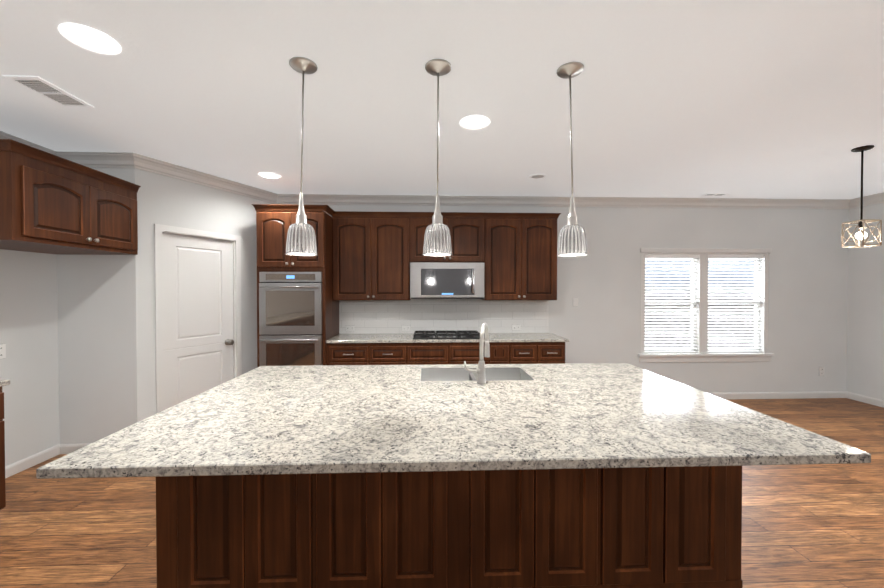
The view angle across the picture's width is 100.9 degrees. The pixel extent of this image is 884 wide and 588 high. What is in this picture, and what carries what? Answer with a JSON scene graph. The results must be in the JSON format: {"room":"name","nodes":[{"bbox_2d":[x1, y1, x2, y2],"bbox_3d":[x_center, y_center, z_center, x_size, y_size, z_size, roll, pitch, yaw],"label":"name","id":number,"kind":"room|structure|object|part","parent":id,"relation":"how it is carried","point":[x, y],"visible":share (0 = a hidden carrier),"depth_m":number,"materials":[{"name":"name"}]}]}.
{"room":"kitchen","nodes":[
{"label":"kitchen","id":0,"kind":"room"},
{"bbox_2d":[0,249,58,465],"bbox_3d":[-3.447,0.131,0.624,0.120,2.720,8.140,0,1,-2],"label":"wall","id":1,"kind":"structure","parent":0,"point":[29,369],"depth_m":3.08,"materials":[{"name":"paint"}]},
{"bbox_2d":[0,344,5,358],"bbox_3d":[-3.466,0.453,2.866,0.008,0.119,0.076,0,1,-2],"label":"outlet","id":2,"kind":"object","parent":1,"relation":"attached to","point":[2,351],"visible":1,"depth_m":2.88,"materials":[{"name":"grey plastic"}]},
{"bbox_2d":[0,131,55,154],"bbox_3d":[-3.321,-1.162,-0.079,0.077,0.115,6.759,0,1,-2],"label":"crown molding","id":3,"kind":"structure","parent":1,"relation":"attached to","point":[3,135],"depth_m":2.99,"materials":[{"name":"white wood"}]},
{"bbox_2d":[5,444,59,478],"bbox_3d":[-3.460,1.417,2.830,0.014,0.090,0.999,0,1,-2],"label":"baseboard","id":4,"kind":"structure","parent":1,"relation":"attached to","point":[30,461],"depth_m":3.08,"materials":[{"name":"white wood"}]},
{"bbox_2d":[0,139,140,254],"bbox_3d":[-3.086,-0.664,2.797,0.760,0.625,1.038,0,1,-2],"label":"upper cabinet","id":5,"kind":"object","parent":1,"relation":"attached to","point":[51,203],"visible":1,"depth_m":2.65,"materials":[{"name":"brown wood"}]},
{"bbox_2d":[57,167,136,443],"bbox_3d":[-3.145,0.096,3.377,0.690,2.720,0.100,0,1,-2],"label":"wall","id":6,"kind":"structure","parent":0,"point":[97,357],"depth_m":3.33,"materials":[{"name":"paint"}]},
{"bbox_2d":[60,443,90,453],"bbox_3d":[-3.086,1.410,3.348,0.740,0.090,0.036,0,1,-2],"label":"baseboard","id":7,"kind":"structure","parent":6,"relation":"attached to","point":[64,448],"depth_m":3.32,"materials":[{"name":"white"}]},
{"bbox_2d":[56,151,127,167],"bbox_3d":[-3.111,-1.203,3.272,0.570,0.115,0.076,0,1,-2],"label":"crown molding","id":8,"kind":"structure","parent":6,"relation":"attached to","point":[119,160],"depth_m":3.27,"materials":[{"name":"white wood"}]},
{"bbox_2d":[135,168,273,421],"bbox_3d":[-2.515,0.088,4.064,0.100,2.720,1.552,0,1,25],"label":"wall","id":9,"kind":"structure","parent":0,"point":[166,200],"depth_m":3.65,"materials":[{"name":"paint"}]},
{"bbox_2d":[162,233,232,409],"bbox_3d":[-2.584,0.422,3.895,0.035,2.044,0.736,0,1,25],"label":"pantry door","id":10,"kind":"structure","parent":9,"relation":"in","point":[198,305],"depth_m":3.84,"materials":[{"name":"white wood"}]},
{"bbox_2d":[225,339,233,344],"bbox_3d":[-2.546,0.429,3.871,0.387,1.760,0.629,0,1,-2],"label":"door handle","id":11,"kind":"object","parent":10,"relation":"in","point":[229,341],"depth_m":4.13,"materials":[{"name":"grey metal"}]},
{"bbox_2d":[154,224,241,413],"bbox_3d":[-2.585,0.389,3.895,0.118,2.122,0.880,0,1,25],"label":"door frame","id":12,"kind":"structure","parent":9,"relation":"attached to","point":[159,229],"depth_m":3.58,"materials":[{"name":"white wood"}]},
{"bbox_2d":[124,152,279,202],"bbox_3d":[-2.442,-1.212,3.939,0.757,0.115,1.358,0,1,-2],"label":"crown molding","id":13,"kind":"structure","parent":9,"relation":"attached to","point":[131,159],"depth_m":3.76,"materials":[{"name":"white"}]},
{"bbox_2d":[0,398,883,587],"bbox_3d":[1.180,1.518,0.815,9.540,0.060,8.540,0,1,-2],"label":"floor","id":14,"kind":"structure","parent":0,"point":[813,526],"depth_m":2.36,"materials":[{"name":"brown wood"}]},
{"bbox_2d":[0,384,9,509],"bbox_3d":[-3.104,1.028,2.094,0.668,0.888,0.450,0,1,-2],"label":"base cabinet","id":15,"kind":"object","parent":14,"relation":"on","point":[2,462],"depth_m":2.31,"materials":[{"name":"brown wood"}]},
{"bbox_2d":[0,380,9,383],"bbox_3d":[-3.038,0.589,0.455,0.677,0.032,3.760,0,1,-2],"label":"countertop","id":16,"kind":"structure","parent":15,"relation":"on","point":[1,381],"depth_m":2.32,"materials":[{"name":"beige stone"}]},
{"bbox_2d":[252,204,339,367],"bbox_3d":[-1.712,0.221,4.424,0.762,2.444,0.671,0,1,-2],"label":"tall cabinet","id":17,"kind":"object","parent":14,"relation":"on","point":[297,313],"depth_m":4.10,"materials":[{"name":"brown wood"}]},
{"bbox_2d":[259,271,323,367],"bbox_3d":[-1.700,0.400,4.106,0.688,1.295,0.136,0,1,-2],"label":"double oven","id":18,"kind":"object","parent":17,"relation":"in","point":[291,303],"depth_m":4.09,"materials":[{"name":"silver metal"}]},
{"bbox_2d":[328,340,367,364],"bbox_3d":[-1.091,0.998,4.479,0.484,0.888,0.628,0,1,-2],"label":"base cabinet","id":19,"kind":"object","parent":14,"relation":"on","point":[340,352],"depth_m":4.17,"materials":[{"name":"brown wood"}]},
{"bbox_2d":[368,340,407,364],"bbox_3d":[-0.632,0.998,4.496,0.434,0.888,0.628,0,1,-2],"label":"base cabinet","id":20,"kind":"object","parent":14,"relation":"on","point":[380,352],"depth_m":4.18,"materials":[{"name":"brown wood"}]},
{"bbox_2d":[332,332,567,339],"bbox_3d":[0.069,0.538,4.512,2.801,0.032,0.637,0,1,-2],"label":"countertop","id":21,"kind":"structure","parent":20,"relation":"on","point":[343,335],"depth_m":4.49,"materials":[{"name":"beige stone"}]},
{"bbox_2d":[412,328,479,339],"bbox_3d":[0.060,0.499,4.508,0.820,0.046,0.510,0,1,-2],"label":"cooktop","id":22,"kind":"object","parent":21,"relation":"in","point":[417,333],"depth_m":4.42,"materials":[{"name":"black metal"}]},
{"bbox_2d":[408,340,451,364],"bbox_3d":[-0.174,0.998,4.513,0.483,0.888,0.628,0,1,-2],"label":"base cabinet","id":23,"kind":"object","parent":14,"relation":"on","point":[420,352],"depth_m":4.20,"materials":[{"name":"brown wood"}]},
{"bbox_2d":[156,467,742,587],"bbox_3d":[0.053,1.030,2.234,2.736,0.882,1.108,0,1,-2],"label":"kitchen island","id":24,"kind":"object","parent":14,"relation":"on","point":[481,474],"depth_m":1.69,"materials":[{"name":"wood"}]},
{"bbox_2d":[36,363,870,478],"bbox_3d":[0.071,0.572,2.029,2.828,0.037,1.588,0,1,-2],"label":"island countertop","id":25,"kind":"structure","parent":24,"relation":"on","point":[309,419],"depth_m":1.52,"materials":[{"name":"beige stone"}]},
{"bbox_2d":[424,371,523,378],"bbox_3d":[0.220,0.679,2.510,0.754,0.214,0.404,0,1,-2],"label":"sink","id":26,"kind":"object","parent":25,"relation":"in","point":[427,374],"depth_m":2.71,"materials":[{"name":"grey metal"}]},
{"bbox_2d":[464,323,489,382],"bbox_3d":[0.227,0.366,2.336,0.191,0.368,0.220,0,1,-2],"label":"faucet","id":27,"kind":"object","parent":25,"relation":"on","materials":[{"name":"silver metal"}]},
{"bbox_2d":[452,340,491,363],"bbox_3d":[0.303,0.998,4.531,0.471,0.888,0.628,0,1,-2],"label":"base cabinet","id":28,"kind":"object","parent":14,"relation":"on","point":[468,351],"depth_m":4.22,"materials":[{"name":"brown wood"}]},
{"bbox_2d":[492,340,511,363],"bbox_3d":[0.656,0.997,4.545,0.235,0.888,0.628,0,1,-2],"label":"base cabinet","id":29,"kind":"object","parent":14,"relation":"on","point":[501,349],"depth_m":4.23,"materials":[{"name":"brown wood"}]},
{"bbox_2d":[512,340,539,363],"bbox_3d":[0.935,0.997,4.555,0.325,0.888,0.628,0,1,-2],"label":"base cabinet","id":30,"kind":"object","parent":14,"relation":"on","point":[523,351],"depth_m":4.24,"materials":[{"name":"brown wood"}]},
{"bbox_2d":[540,340,567,363],"bbox_3d":[1.266,0.997,4.568,0.336,0.888,0.628,0,1,-2],"label":"base cabinet","id":31,"kind":"object","parent":14,"relation":"on","point":[551,351],"depth_m":4.25,"materials":[{"name":"brown wood"}]},
{"bbox_2d":[0,0,883,198],"bbox_3d":[1.180,-1.262,0.781,9.540,0.060,8.540,0,1,-2],"label":"ceiling","id":32,"kind":"structure","parent":0,"point":[778,99],"depth_m":2.28,"materials":[{"name":"paint"}]},
{"bbox_2d":[2,76,94,107],"bbox_3d":[-2.418,-1.245,2.264,0.200,0.007,0.355,0,1,-2],"label":"ceiling vent","id":33,"kind":"object","parent":32,"relation":"in","point":[48,90],"visible":1,"depth_m":2.24,"materials":[{"name":"white metal"}]},
{"bbox_2d":[58,23,120,54],"bbox_3d":[-1.714,-1.238,1.784,0.222,0.009,0.222,0,1,-2],"label":"recessed light","id":34,"kind":"object","parent":32,"relation":"in","point":[89,38],"visible":1,"depth_m":1.77,"materials":[{"name":"white"}]},
{"bbox_2d":[258,172,280,178],"bbox_3d":[-1.845,-1.265,3.909,0.222,0.009,0.222,0,1,-2],"label":"recessed light","id":35,"kind":"object","parent":32,"relation":"in","point":[268,175],"visible":0.98,"depth_m":3.89,"materials":[{"name":"white plastic"}]},
{"bbox_2d":[285,56,317,255],"bbox_3d":[-0.766,-0.730,1.992,0.170,1.031,0.164,0,1,-2],"label":"pendant light","id":36,"kind":"object","parent":32,"relation":"hanging from","point":[301,239],"visible":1,"depth_m":1.96,"materials":[{"name":"clear glass"}]},
{"bbox_3d":[-0.769,-0.299,1.997,0.164,0.169,0.164,0,1,-2],"label":"lamp shade","id":37,"kind":"part","parent":36,"relation":"part of","materials":[{"name":"clear glass"}]},
{"bbox_2d":[287,252,315,254],"bbox_3d":[-0.769,-0.220,1.998,0.146,0.002,0.146,0,1,-2],"label":"diffuser","id":38,"kind":"object","parent":36,"relation":"attached to","point":[288,253],"depth_m":1.97,"materials":[{"name":"white glass"}]},
{"bbox_3d":[-0.761,-0.880,1.990,0.026,0.671,0.011,0,1,-2],"label":"rod","id":39,"kind":"part","parent":36,"relation":"part of","materials":[{"name":"silver metal"}]},
{"bbox_2d":[423,59,451,255],"bbox_3d":[-0.025,-0.730,2.010,0.164,1.031,0.164,0,1,-2],"label":"pendant light","id":40,"kind":"object","parent":32,"relation":"hanging from","point":[437,239],"visible":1,"depth_m":1.98,"materials":[{"name":"clear glass"}]},
{"bbox_3d":[-0.025,-0.299,2.015,0.164,0.169,0.164,0,1,-2],"label":"lamp shade","id":41,"kind":"part","parent":40,"relation":"part of","materials":[{"name":"clear glass"}]},
{"bbox_2d":[424,252,450,255],"bbox_3d":[-0.025,-0.220,2.016,0.146,0.002,0.146,0,1,-2],"label":"diffuser","id":42,"kind":"object","parent":40,"relation":"attached to","point":[425,253],"depth_m":1.98,"materials":[{"name":"white glass"}]},
{"bbox_3d":[-0.023,-0.880,2.008,0.015,0.671,0.011,0,1,-2],"label":"rod","id":43,"kind":"part","parent":40,"relation":"part of","materials":[{"name":"silver metal"}]},
{"bbox_2d":[460,115,489,129],"bbox_3d":[0.240,-1.249,2.671,0.222,0.009,0.222,0,1,-2],"label":"recessed light","id":44,"kind":"object","parent":32,"relation":"in","point":[475,122],"visible":0.98,"depth_m":2.66,"materials":[{"name":"white plastic"}]},
{"bbox_2d":[529,174,545,178],"bbox_3d":[1.034,-1.265,3.945,0.182,0.009,0.182,0,1,-2],"label":"recessed light","id":45,"kind":"object","parent":32,"relation":"in","point":[538,176],"visible":0.98,"depth_m":3.93,"materials":[{"name":"white"}]},
{"bbox_2d":[556,62,587,256],"bbox_3d":[0.724,-0.731,2.035,0.171,1.031,0.164,0,1,-2],"label":"pendant light","id":46,"kind":"object","parent":32,"relation":"hanging from","point":[572,241],"visible":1,"depth_m":2.00,"materials":[{"name":"silver metal"}]},
{"bbox_3d":[0.720,-0.880,2.033,0.027,0.671,0.011,0,1,-2],"label":"rod","id":47,"kind":"part","parent":46,"relation":"part of","materials":[{"name":"silver metal"}]},
{"bbox_3d":[0.728,-0.300,2.041,0.164,0.169,0.164,0,1,-2],"label":"lamp shade","id":48,"kind":"part","parent":46,"relation":"part of","materials":[{"name":"clear glass"}]},
{"bbox_2d":[558,253,586,255],"bbox_3d":[0.728,-0.220,2.042,0.146,0.002,0.146,0,1,-2],"label":"diffuser","id":49,"kind":"object","parent":46,"relation":"attached to","point":[559,254],"depth_m":2.02,"materials":[{"name":"white glass"}]},
{"bbox_2d":[700,193,730,195],"bbox_3d":[3.505,-1.276,4.691,0.300,0.007,0.140,0,1,-2],"label":"ceiling vent","id":50,"kind":"object","parent":32,"relation":"in","point":[715,194],"visible":0.98,"depth_m":4.67,"materials":[{"name":"white metal"}]},
{"bbox_2d":[841,145,881,247],"bbox_3d":[3.632,-0.835,3.160,0.168,0.849,0.168,0,1,-2],"label":"cage pendant light","id":51,"kind":"object","parent":32,"relation":"hanging from","point":[861,235],"visible":1,"depth_m":3.15,"materials":[{"name":"brown metal"}]},
{"bbox_3d":[3.632,-0.520,3.164,0.072,0.101,0.072,0,1,-2],"label":"bulb","id":52,"kind":"part","parent":51,"relation":"part of","materials":[{"name":"white glass"}]},
{"bbox_3d":[3.632,-0.933,3.159,0.014,0.614,0.014,0,1,-2],"label":"rod","id":53,"kind":"part","parent":51,"relation":"part of","materials":[{"name":"brown metal"}]},
{"bbox_2d":[278,204,848,392],"bbox_3d":[1.025,0.077,4.925,9.540,2.720,0.120,0,1,-2],"label":"wall","id":54,"kind":"structure","parent":0,"point":[807,294],"depth_m":4.96,"materials":[{"name":"paint"}]},
{"bbox_2d":[345,325,354,330],"bbox_3d":[-1.201,0.449,4.770,0.119,0.076,0.008,0,1,-2],"label":"outlet","id":55,"kind":"object","parent":54,"relation":"attached to","point":[350,327],"visible":1,"depth_m":4.77,"materials":[{"name":"grey plastic"}]},
{"bbox_2d":[332,209,411,299],"bbox_3d":[-0.869,-0.464,4.609,0.938,1.079,0.348,0,1,-2],"label":"upper cabinet","id":56,"kind":"object","parent":54,"relation":"attached to","point":[373,277],"depth_m":4.44,"materials":[{"name":"brown wood"}]},
{"bbox_2d":[402,325,410,330],"bbox_3d":[-0.471,0.449,4.797,0.119,0.076,0.008,0,1,-2],"label":"outlet","id":57,"kind":"object","parent":54,"relation":"attached to","point":[406,327],"visible":1,"depth_m":4.79,"materials":[{"name":"grey plastic"}]},
{"bbox_2d":[339,298,548,333],"bbox_3d":[0.040,0.291,4.823,2.766,0.454,0.008,0,1,-2],"label":"backsplash","id":58,"kind":"structure","parent":54,"relation":"attached to","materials":[{"name":"tile"}]},
{"bbox_2d":[410,262,484,298],"bbox_3d":[0.060,-0.164,4.596,0.901,0.440,0.452,0,1,-2],"label":"microwave","id":59,"kind":"object","parent":54,"relation":"attached to","point":[428,280],"depth_m":4.42,"materials":[{"name":"silver metal"}]},
{"bbox_2d":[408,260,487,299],"bbox_3d":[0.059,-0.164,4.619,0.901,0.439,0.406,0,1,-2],"label":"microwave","id":60,"kind":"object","parent":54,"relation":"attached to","point":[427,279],"depth_m":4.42,"materials":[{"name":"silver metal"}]},
{"bbox_2d":[412,212,487,299],"bbox_3d":[0.059,-0.462,4.644,0.920,1.075,0.348,0,1,-2],"label":"upper cabinet","id":61,"kind":"object","parent":54,"relation":"attached to","point":[468,230],"depth_m":4.48,"materials":[{"name":"brown wood"}]},
{"bbox_2d":[512,325,520,330],"bbox_3d":[0.988,0.448,4.852,0.119,0.076,0.008,0,1,-2],"label":"outlet","id":62,"kind":"object","parent":54,"relation":"attached to","point":[516,327],"visible":1,"depth_m":4.85,"materials":[{"name":"grey plastic"}]},
{"bbox_2d":[488,213,559,299],"bbox_3d":[0.974,-0.463,4.679,0.910,1.075,0.348,0,1,-2],"label":"upper cabinet","id":63,"kind":"object","parent":54,"relation":"attached to","point":[522,247],"depth_m":4.51,"materials":[{"name":"brown wood"}]},
{"bbox_2d":[276,194,851,208],"bbox_3d":[1.728,-1.223,4.835,7.738,0.115,0.076,0,1,-2],"label":"crown molding","id":64,"kind":"structure","parent":54,"relation":"attached to","point":[323,199],"depth_m":4.83,"materials":[{"name":"white wood"}]},
{"bbox_2d":[637,248,773,361],"bbox_3d":[3.574,0.151,4.996,1.870,1.540,0.168,0,1,-2],"label":"window","id":65,"kind":"structure","parent":54,"relation":"in","point":[702,355],"depth_m":4.96,"materials":[{"name":"white"}]},
{"bbox_2d":[645,305,753,346],"bbox_3d":[3.571,0.455,5.075,1.590,0.621,0.001,0,1,-2],"label":"screen","id":66,"kind":"object","parent":65,"relation":"in","point":[708,324],"depth_m":5.08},
{"bbox_2d":[645,255,763,352],"bbox_3d":[3.574,0.136,5.001,1.662,1.336,0.055,0,1,-2],"label":"window blinds","id":67,"kind":"object","parent":65,"relation":"attached to","point":[747,339],"visible":0.79,"depth_m":5.00,"materials":[{"name":"white plastic"}]},
{"bbox_2d":[709,391,846,398],"bbox_3d":[3.519,1.390,4.966,4.116,0.090,0.015,0,1,-2],"label":"baseboard","id":68,"kind":"structure","parent":54,"relation":"attached to","point":[816,394],"depth_m":5.00,"materials":[{"name":"white"}]},
{"bbox_2d":[819,367,824,375],"bbox_3d":[5.234,1.066,5.031,0.076,0.119,0.008,0,1,-2],"label":"outlet","id":69,"kind":"object","parent":54,"relation":"attached to","point":[821,371],"visible":1,"depth_m":5.03,"materials":[{"name":"grey plastic"}]},
{"bbox_2d":[846,202,883,399],"bbox_3d":[5.807,0.126,0.972,0.120,2.720,8.140,0,1,-2],"label":"wall","id":70,"kind":"structure","parent":0,"point":[865,341],"depth_m":4.82,"materials":[{"name":"paint"}]},
{"bbox_2d":[847,391,883,407],"bbox_3d":[5.738,1.439,0.985,0.014,0.090,8.139,0,1,-2],"label":"baseboard","id":71,"kind":"structure","parent":70,"relation":"attached to","point":[873,401],"depth_m":4.82,"materials":[{"name":"white"}]},
{"bbox_2d":[848,192,883,208],"bbox_3d":[5.709,-1.174,0.903,0.077,0.115,8.040,0,1,-2],"label":"crown molding","id":72,"kind":"structure","parent":70,"relation":"attached to","point":[877,198],"depth_m":4.75,"materials":[{"name":"white"}]},
{"label":"outside","id":73,"kind":"structure","parent":0,"visible":0},
{"bbox_2d":[645,258,754,346],"bbox_3d":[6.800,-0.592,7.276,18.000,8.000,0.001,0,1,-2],"label":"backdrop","id":74,"kind":"structure","parent":73,"point":[708,296],"depth_m":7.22,"materials":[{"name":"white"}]}
]}

